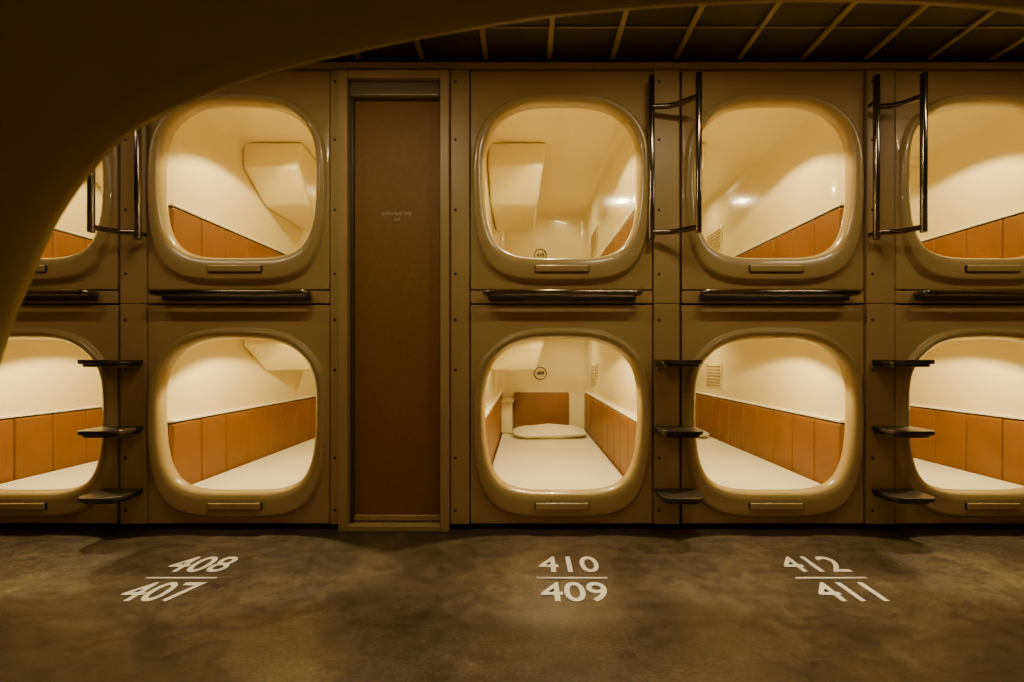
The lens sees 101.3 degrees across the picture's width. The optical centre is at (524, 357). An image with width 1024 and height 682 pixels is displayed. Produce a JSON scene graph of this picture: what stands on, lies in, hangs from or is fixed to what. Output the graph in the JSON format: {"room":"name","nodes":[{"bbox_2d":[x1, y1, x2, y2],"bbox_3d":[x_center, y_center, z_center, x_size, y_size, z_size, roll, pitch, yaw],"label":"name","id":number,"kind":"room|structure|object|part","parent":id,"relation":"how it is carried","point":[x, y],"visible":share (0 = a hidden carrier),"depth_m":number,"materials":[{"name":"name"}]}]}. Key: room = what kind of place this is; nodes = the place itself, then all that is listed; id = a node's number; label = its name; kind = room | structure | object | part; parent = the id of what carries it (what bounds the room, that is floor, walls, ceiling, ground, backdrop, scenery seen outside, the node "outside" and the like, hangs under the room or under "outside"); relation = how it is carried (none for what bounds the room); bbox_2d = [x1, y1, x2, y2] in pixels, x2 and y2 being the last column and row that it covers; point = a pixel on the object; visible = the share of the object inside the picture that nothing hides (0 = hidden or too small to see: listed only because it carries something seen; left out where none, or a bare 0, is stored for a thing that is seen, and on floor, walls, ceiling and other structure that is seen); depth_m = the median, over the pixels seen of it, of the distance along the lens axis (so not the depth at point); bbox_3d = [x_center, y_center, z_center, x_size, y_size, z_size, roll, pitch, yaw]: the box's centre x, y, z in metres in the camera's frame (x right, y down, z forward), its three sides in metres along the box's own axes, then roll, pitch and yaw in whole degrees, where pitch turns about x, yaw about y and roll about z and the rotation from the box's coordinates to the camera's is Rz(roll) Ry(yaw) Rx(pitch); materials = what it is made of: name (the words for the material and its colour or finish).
{"room":"capsule hotel","nodes":[
{"label":"capsule hotel","id":0,"kind":"room"},
{"bbox_2d":[21,304,103,304],"bbox_3d":[-3.160,-0.320,2.250,0.100,2.360,4.100,0,0,0],"label":"wall","id":1,"kind":"structure","parent":0,"point":[21,304],"depth_m":2.82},
{"bbox_2d":[0,505,1023,681],"bbox_3d":[-0.090,0.909,1.150,6.240,0.102,6.300,0,0,0],"label":"floor","id":2,"kind":"structure","parent":0,"point":[295,605],"depth_m":1.46,"materials":[{"name":"concrete"}]},
{"bbox_2d":[0,305,119,522],"bbox_3d":[-2.495,0.282,3.116,0.909,1.094,2.107,0,0,0],"label":"capsule","id":3,"kind":"object","parent":2,"relation":"on","point":[46,397],"visible":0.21,"depth_m":2.36,"materials":[{"name":"beige plastic"}]},
{"bbox_3d":[-2.495,0.746,3.140,0.796,0.112,1.950,0,0,0],"label":"mattress","id":4,"kind":"part","parent":3,"relation":"part of","materials":[{"name":"fabric"}]},
{"bbox_2d":[22,291,122,303],"bbox_3d":[-2.495,-0.305,2.125,0.909,0.062,0.050,0,0,0],"label":"trim","id":5,"kind":"structure","parent":3,"relation":"on","point":[106,297],"depth_m":2.10,"materials":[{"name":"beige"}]},
{"bbox_2d":[23,290,99,300],"bbox_3d":[-2.495,-0.307,2.058,0.779,0.045,0.093,0,0,0],"label":"handrail","id":6,"kind":"object","parent":5,"relation":"attached to","point":[31,295],"visible":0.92,"depth_m":2.07,"materials":[{"name":"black metal"}]},
{"bbox_3d":[-2.495,-0.298,2.084,0.730,0.026,0.029,0,0,0],"label":"mount plate","id":7,"kind":"part","parent":6,"relation":"part of","materials":[{"name":"black metal"}]},
{"bbox_2d":[77,360,142,504],"bbox_3d":[-1.995,0.345,2.012,0.196,0.674,0.155,0,0,0],"label":"ladder","id":8,"kind":"object","parent":3,"relation":"attached to","point":[103,496],"visible":1,"depth_m":1.97,"materials":[{"name":"black metal"}]},
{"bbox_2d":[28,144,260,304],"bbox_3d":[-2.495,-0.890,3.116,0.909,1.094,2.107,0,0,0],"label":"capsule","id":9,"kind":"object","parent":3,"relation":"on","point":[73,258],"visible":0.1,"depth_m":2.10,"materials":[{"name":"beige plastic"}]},
{"bbox_3d":[-2.495,-0.890,2.112,0.909,1.094,0.076,0,0,0],"label":"panel","id":10,"kind":"part","parent":9,"relation":"part of","materials":[{"name":"beige plastic"}]},
{"bbox_2d":[96,162,101,188],"bbox_3d":[-2.729,-1.243,3.155,0.394,0.359,0.790,0,0,0],"label":"hood","id":11,"kind":"object","parent":9,"relation":"attached to","point":[99,168],"depth_m":2.81,"materials":[{"name":"beige plastic"}]},
{"bbox_2d":[147,305,330,522],"bbox_3d":[-1.433,0.282,3.116,0.909,1.094,2.107,0,0,0],"label":"capsule","id":12,"kind":"object","parent":2,"relation":"on","point":[239,403],"visible":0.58,"depth_m":2.19,"materials":[{"name":"beige plastic"}]},
{"bbox_2d":[147,71,330,304],"bbox_3d":[-1.433,-0.890,3.116,0.909,1.094,2.107,0,0,0],"label":"capsule","id":13,"kind":"object","parent":12,"relation":"on","point":[239,175],"visible":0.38,"depth_m":2.29,"materials":[{"name":"beige plastic"}]},
{"bbox_2d":[243,143,315,230],"bbox_3d":[-1.666,-1.243,3.155,0.394,0.359,0.790,0,0,0],"label":"hood","id":14,"kind":"object","parent":13,"relation":"attached to","point":[279,179],"depth_m":2.86,"materials":[{"name":"beige plastic"}]},
{"bbox_2d":[148,291,330,303],"bbox_3d":[-1.433,-0.305,2.125,0.909,0.062,0.050,0,0,0],"label":"trim","id":15,"kind":"structure","parent":12,"relation":"on","point":[318,297],"depth_m":2.10,"materials":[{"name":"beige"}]},
{"bbox_2d":[148,290,311,300],"bbox_3d":[-1.433,-0.307,2.058,0.779,0.045,0.093,0,0,0],"label":"handrail","id":16,"kind":"object","parent":15,"relation":"attached to","point":[166,295],"visible":1,"depth_m":2.07,"materials":[{"name":"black metal"}]},
{"bbox_3d":[-1.433,-0.298,2.084,0.730,0.026,0.029,0,0,0],"label":"mount plate","id":17,"kind":"part","parent":16,"relation":"part of","materials":[{"name":"black metal"}]},
{"bbox_3d":[-1.433,0.746,3.140,0.796,0.112,1.950,0,0,0],"label":"mattress","id":18,"kind":"part","parent":12,"relation":"part of","materials":[{"name":"fabric"}]},
{"bbox_2d":[243,339,311,370],"bbox_3d":[-1.666,-0.071,3.155,0.394,0.359,0.790,0,0,0],"label":"hood","id":19,"kind":"object","parent":12,"relation":"attached to","point":[258,355],"depth_m":2.85,"materials":[{"name":"white plastic"}]},
{"bbox_2d":[338,70,450,531],"bbox_3d":[-0.650,-0.282,2.147,0.548,2.285,0.145,0,0,0],"label":"door","id":20,"kind":"structure","parent":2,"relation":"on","point":[394,126],"depth_m":2.13,"materials":[{"name":"brown wood"}]},
{"bbox_2d":[0,0,1023,363],"bbox_3d":[0.122,0.229,-0.806,0.946,1.063,2.088,0,0,0],"label":"arch","id":21,"kind":"object","parent":2,"relation":"on","point":[78,78],"visible":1,"depth_m":0.20,"materials":[{"name":"paint"}]},
{"bbox_2d":[471,305,651,522],"bbox_3d":[0.182,0.282,3.116,0.909,1.094,2.107,0,0,0],"label":"capsule","id":22,"kind":"object","parent":2,"relation":"on","point":[561,395],"visible":1,"depth_m":2.27,"materials":[{"name":"beige plastic"}]},
{"bbox_2d":[501,398,513,432],"bbox_3d":[-0.160,0.537,3.960,0.115,0.290,0.320,0,0,0],"label":"shelf","id":23,"kind":"object","parent":22,"relation":"attached to","point":[506,403],"depth_m":3.82,"materials":[{"name":"white plastic"}]},
{"bbox_2d":[491,340,543,370],"bbox_3d":[-0.051,-0.071,3.155,0.394,0.359,0.790,0,0,0],"label":"hood","id":24,"kind":"object","parent":22,"relation":"attached to","point":[524,356],"depth_m":2.88,"materials":[{"name":"white plastic"}]},
{"bbox_3d":[0.163,0.519,4.144,0.540,0.365,0.048,0,0,0],"label":"headboard","id":25,"kind":"part","parent":22,"relation":"part of","materials":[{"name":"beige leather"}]},
{"bbox_2d":[513,424,586,438],"bbox_3d":[0.212,0.650,3.720,0.640,0.112,0.400,0,0,-3],"label":"pillow","id":26,"kind":"object","parent":22,"relation":"on","point":[541,431],"depth_m":3.58,"materials":[{"name":"fabric"}]},
{"bbox_3d":[0.182,0.746,3.140,0.796,0.112,1.950,0,0,0],"label":"mattress","id":27,"kind":"part","parent":22,"relation":"part of","materials":[{"name":"fabric"}]},
{"bbox_2d":[471,71,651,304],"bbox_3d":[0.182,-0.890,3.116,0.909,1.094,2.107,0,0,0],"label":"capsule","id":28,"kind":"object","parent":22,"relation":"on","point":[560,159],"visible":0.77,"depth_m":2.42,"materials":[{"name":"beige plastic"}]},
{"bbox_2d":[488,143,546,230],"bbox_3d":[-0.051,-1.243,3.155,0.394,0.359,0.790,0,0,0],"label":"hood","id":29,"kind":"object","parent":28,"relation":"attached to","point":[517,172],"depth_m":2.87,"materials":[{"name":"beige plastic"}]},
{"bbox_2d":[591,225,597,257],"bbox_3d":[0.608,-1.020,3.710,0.014,0.220,0.300,0,0,0],"label":"air vent","id":30,"kind":"object","parent":28,"relation":"attached to","point":[594,235],"depth_m":3.65,"materials":[{"name":"brown plastic"}]},
{"bbox_2d":[647,71,701,239],"bbox_3d":[0.712,-0.980,2.017,0.255,0.800,0.058,0,0,31],"label":"grab rail","id":31,"kind":"object","parent":28,"relation":"attached to","point":[697,97],"visible":1,"depth_m":2.01,"materials":[{"name":"silver metal"}]},
{"bbox_2d":[471,291,651,303],"bbox_3d":[0.182,-0.305,2.125,0.909,0.062,0.050,0,0,0],"label":"trim","id":32,"kind":"structure","parent":22,"relation":"on","point":[477,297],"depth_m":2.10,"materials":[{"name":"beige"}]},
{"bbox_2d":[482,290,642,300],"bbox_3d":[0.182,-0.307,2.058,0.779,0.045,0.093,0,0,0],"label":"handrail","id":33,"kind":"object","parent":32,"relation":"attached to","point":[493,295],"visible":1,"depth_m":2.07,"materials":[{"name":"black metal"}]},
{"bbox_3d":[0.182,-0.298,2.084,0.730,0.026,0.029,0,0,0],"label":"mount plate","id":34,"kind":"part","parent":33,"relation":"part of","materials":[{"name":"black metal"}]},
{"bbox_2d":[591,363,597,388],"bbox_3d":[0.608,0.152,3.710,0.014,0.220,0.300,0,0,0],"label":"air vent","id":35,"kind":"object","parent":22,"relation":"attached to","point":[594,366],"depth_m":3.66,"materials":[{"name":"brown plastic"}]},
{"bbox_2d":[679,305,863,522],"bbox_3d":[1.240,0.282,3.116,0.909,1.094,2.107,0,0,0],"label":"capsule","id":36,"kind":"object","parent":2,"relation":"on","point":[776,399],"visible":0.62,"depth_m":2.21,"materials":[{"name":"beige plastic"}]},
{"bbox_2d":[654,360,702,504],"bbox_3d":[0.740,0.345,2.012,0.196,0.674,0.155,0,0,0],"label":"ladder","id":37,"kind":"object","parent":36,"relation":"attached to","point":[669,496],"visible":1,"depth_m":1.96,"materials":[{"name":"black metal"}]},
{"bbox_2d":[700,430,709,436],"bbox_3d":[1.270,0.650,3.720,0.640,0.112,0.400,0,0,-3],"label":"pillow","id":38,"kind":"object","parent":36,"relation":"on","point":[705,434],"depth_m":3.58,"materials":[{"name":"fabric"}]},
{"bbox_2d":[706,363,721,388],"bbox_3d":[1.665,0.152,3.710,0.014,0.220,0.300,0,0,0],"label":"air vent","id":39,"kind":"object","parent":36,"relation":"attached to","point":[713,370],"depth_m":3.69,"materials":[{"name":"brown plastic"}]},
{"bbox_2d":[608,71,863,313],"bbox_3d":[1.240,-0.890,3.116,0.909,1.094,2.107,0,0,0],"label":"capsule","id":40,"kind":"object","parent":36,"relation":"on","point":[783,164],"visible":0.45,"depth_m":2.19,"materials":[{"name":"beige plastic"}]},
{"bbox_2d":[702,143,706,168],"bbox_3d":[1.006,-1.243,3.155,0.394,0.359,0.790,0,0,0],"label":"hood","id":41,"kind":"object","parent":40,"relation":"attached to","point":[704,145],"depth_m":2.76,"materials":[{"name":"beige plastic"}]},
{"bbox_2d":[706,225,721,251],"bbox_3d":[1.665,-1.020,3.710,0.014,0.220,0.300,0,0,0],"label":"air vent","id":42,"kind":"object","parent":40,"relation":"attached to","point":[713,236],"depth_m":3.66,"materials":[{"name":"brown plastic"}]},
{"bbox_3d":[1.240,-0.890,2.112,0.909,1.094,0.076,0,0,0],"label":"panel","id":43,"kind":"part","parent":40,"relation":"part of","materials":[{"name":"beige plastic"}]},
{"bbox_3d":[1.240,0.746,3.140,0.796,0.112,1.950,0,0,0],"label":"mattress","id":44,"kind":"part","parent":36,"relation":"part of","materials":[{"name":"fabric"}]},
{"bbox_2d":[679,291,863,303],"bbox_3d":[1.240,-0.305,2.125,0.909,0.062,0.050,0,0,0],"label":"trim","id":45,"kind":"structure","parent":36,"relation":"on","point":[685,297],"depth_m":2.10,"materials":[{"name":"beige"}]},
{"bbox_2d":[699,290,861,300],"bbox_3d":[1.240,-0.307,2.058,0.779,0.045,0.093,0,0,0],"label":"handrail","id":46,"kind":"object","parent":45,"relation":"attached to","point":[706,295],"visible":1,"depth_m":2.07,"materials":[{"name":"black metal"}]},
{"bbox_3d":[1.240,-0.298,2.084,0.730,0.026,0.029,0,0,0],"label":"mount plate","id":47,"kind":"part","parent":46,"relation":"part of","materials":[{"name":"black metal"}]},
{"bbox_2d":[895,305,1023,522],"bbox_3d":[2.308,0.282,3.116,0.909,1.094,2.107,0,0,0],"label":"capsule","id":48,"kind":"object","parent":2,"relation":"on","point":[972,396],"visible":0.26,"depth_m":2.35,"materials":[{"name":"beige plastic"}]},
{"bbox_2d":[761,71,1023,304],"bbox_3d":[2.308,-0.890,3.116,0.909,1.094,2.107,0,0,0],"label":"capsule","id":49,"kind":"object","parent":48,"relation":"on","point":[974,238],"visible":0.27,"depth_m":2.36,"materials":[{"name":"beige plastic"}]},
{"bbox_3d":[2.308,-0.890,2.112,0.909,1.094,0.076,0,0,0],"label":"panel","id":50,"kind":"part","parent":49,"relation":"part of","materials":[{"name":"beige plastic"}]},
{"bbox_2d":[872,360,934,504],"bbox_3d":[1.820,0.345,2.012,0.196,0.674,0.155,0,0,0],"label":"ladder","id":51,"kind":"object","parent":48,"relation":"attached to","point":[900,496],"visible":1,"depth_m":1.97,"materials":[{"name":"black metal"}]},
{"bbox_2d":[892,291,1023,303],"bbox_3d":[2.308,-0.305,2.125,0.909,0.062,0.050,0,0,0],"label":"trim","id":52,"kind":"structure","parent":48,"relation":"on","point":[901,297],"depth_m":2.10,"materials":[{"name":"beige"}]},
{"bbox_2d":[913,290,1023,300],"bbox_3d":[2.308,-0.307,2.058,0.779,0.045,0.093,0,0,0],"label":"handrail","id":53,"kind":"object","parent":52,"relation":"attached to","point":[922,295],"visible":1,"depth_m":2.07,"materials":[{"name":"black metal"}]},
{"bbox_3d":[2.308,-0.298,2.084,0.730,0.026,0.029,0,0,0],"label":"mount plate","id":54,"kind":"part","parent":53,"relation":"part of","materials":[{"name":"black metal"}]},
{"bbox_3d":[2.308,0.746,3.140,0.796,0.112,1.950,0,0,0],"label":"mattress","id":55,"kind":"part","parent":48,"relation":"part of","materials":[{"name":"fabric"}]},
{"bbox_2d":[318,2,1023,96],"bbox_3d":[-0.090,-1.530,1.150,6.240,0.060,6.300,0,0,0],"label":"ceiling","id":56,"kind":"structure","parent":0,"point":[503,44],"depth_m":1.97,"materials":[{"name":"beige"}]},
{"bbox_2d":[354,2,1023,58],"bbox_3d":[-0.090,-1.492,1.165,6.040,0.015,1.850,0,0,0],"label":"trim","id":57,"kind":"structure","parent":56,"relation":"attached to","point":[774,8],"depth_m":1.90,"materials":[{"name":"brown metal"}]},
{"bbox_2d":[918,304,1023,304],"bbox_3d":[2.980,-0.320,2.250,0.100,2.360,4.100,0,0,0],"label":"wall","id":58,"kind":"structure","parent":0,"point":[918,304],"depth_m":2.76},
{"bbox_2d":[87,128,146,239],"bbox_3d":[-1.958,-0.980,2.019,0.210,0.800,0.054,0,0,-40],"label":"grab rail","id":59,"kind":"object","parent":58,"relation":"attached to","point":[92,227],"visible":0.48,"depth_m":2.04,"materials":[{"name":"silver metal"}]},
{"bbox_2d":[120,124,155,523],"bbox_3d":[-1.958,-0.305,2.127,0.129,2.270,0.066,0,0,0],"label":"wall panel","id":60,"kind":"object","parent":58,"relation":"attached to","point":[134,290],"depth_m":2.10,"materials":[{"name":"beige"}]},
{"bbox_2d":[331,70,337,523],"bbox_3d":[-0.950,-0.305,2.127,0.044,2.270,0.066,0,0,0],"label":"trim","id":61,"kind":"structure","parent":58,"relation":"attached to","point":[334,73],"depth_m":2.10,"materials":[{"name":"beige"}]},
{"bbox_2d":[451,70,470,523],"bbox_3d":[-0.325,-0.305,2.127,0.094,2.270,0.066,0,0,0],"label":"trim","id":62,"kind":"structure","parent":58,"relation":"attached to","point":[460,79],"depth_m":2.10,"materials":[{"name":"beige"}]},
{"bbox_2d":[0,520,1023,528],"bbox_3d":[-0.090,0.845,2.136,6.000,0.030,0.048,0,0,0],"label":"baseboard","id":63,"kind":"structure","parent":58,"relation":"attached to","point":[470,525],"depth_m":2.11,"materials":[{"name":"black"}]},
{"bbox_2d":[281,62,1023,76],"bbox_3d":[-0.090,-1.460,2.126,6.000,0.031,0.068,0,0,0],"label":"trim","id":64,"kind":"structure","parent":58,"relation":"attached to","point":[315,66],"depth_m":2.09,"materials":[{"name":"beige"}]},
{"bbox_2d":[650,70,678,523],"bbox_3d":[0.708,-0.305,2.127,0.129,2.270,0.066,0,0,0],"label":"wall panel","id":65,"kind":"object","parent":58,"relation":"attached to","point":[665,248],"depth_m":2.10,"materials":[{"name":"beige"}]},
{"bbox_2d":[858,70,894,523],"bbox_3d":[1.778,-0.305,2.127,0.139,2.270,0.066,0,0,0],"label":"wall panel","id":66,"kind":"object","parent":58,"relation":"attached to","point":[878,255],"depth_m":2.10,"materials":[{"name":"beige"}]},
{"bbox_2d":[868,71,927,239],"bbox_3d":[1.788,-0.980,2.019,0.218,0.800,0.055,0,0,38],"label":"grab rail","id":67,"kind":"object","parent":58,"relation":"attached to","point":[922,97],"visible":1,"depth_m":1.99,"materials":[{"name":"silver metal"}]}
]}

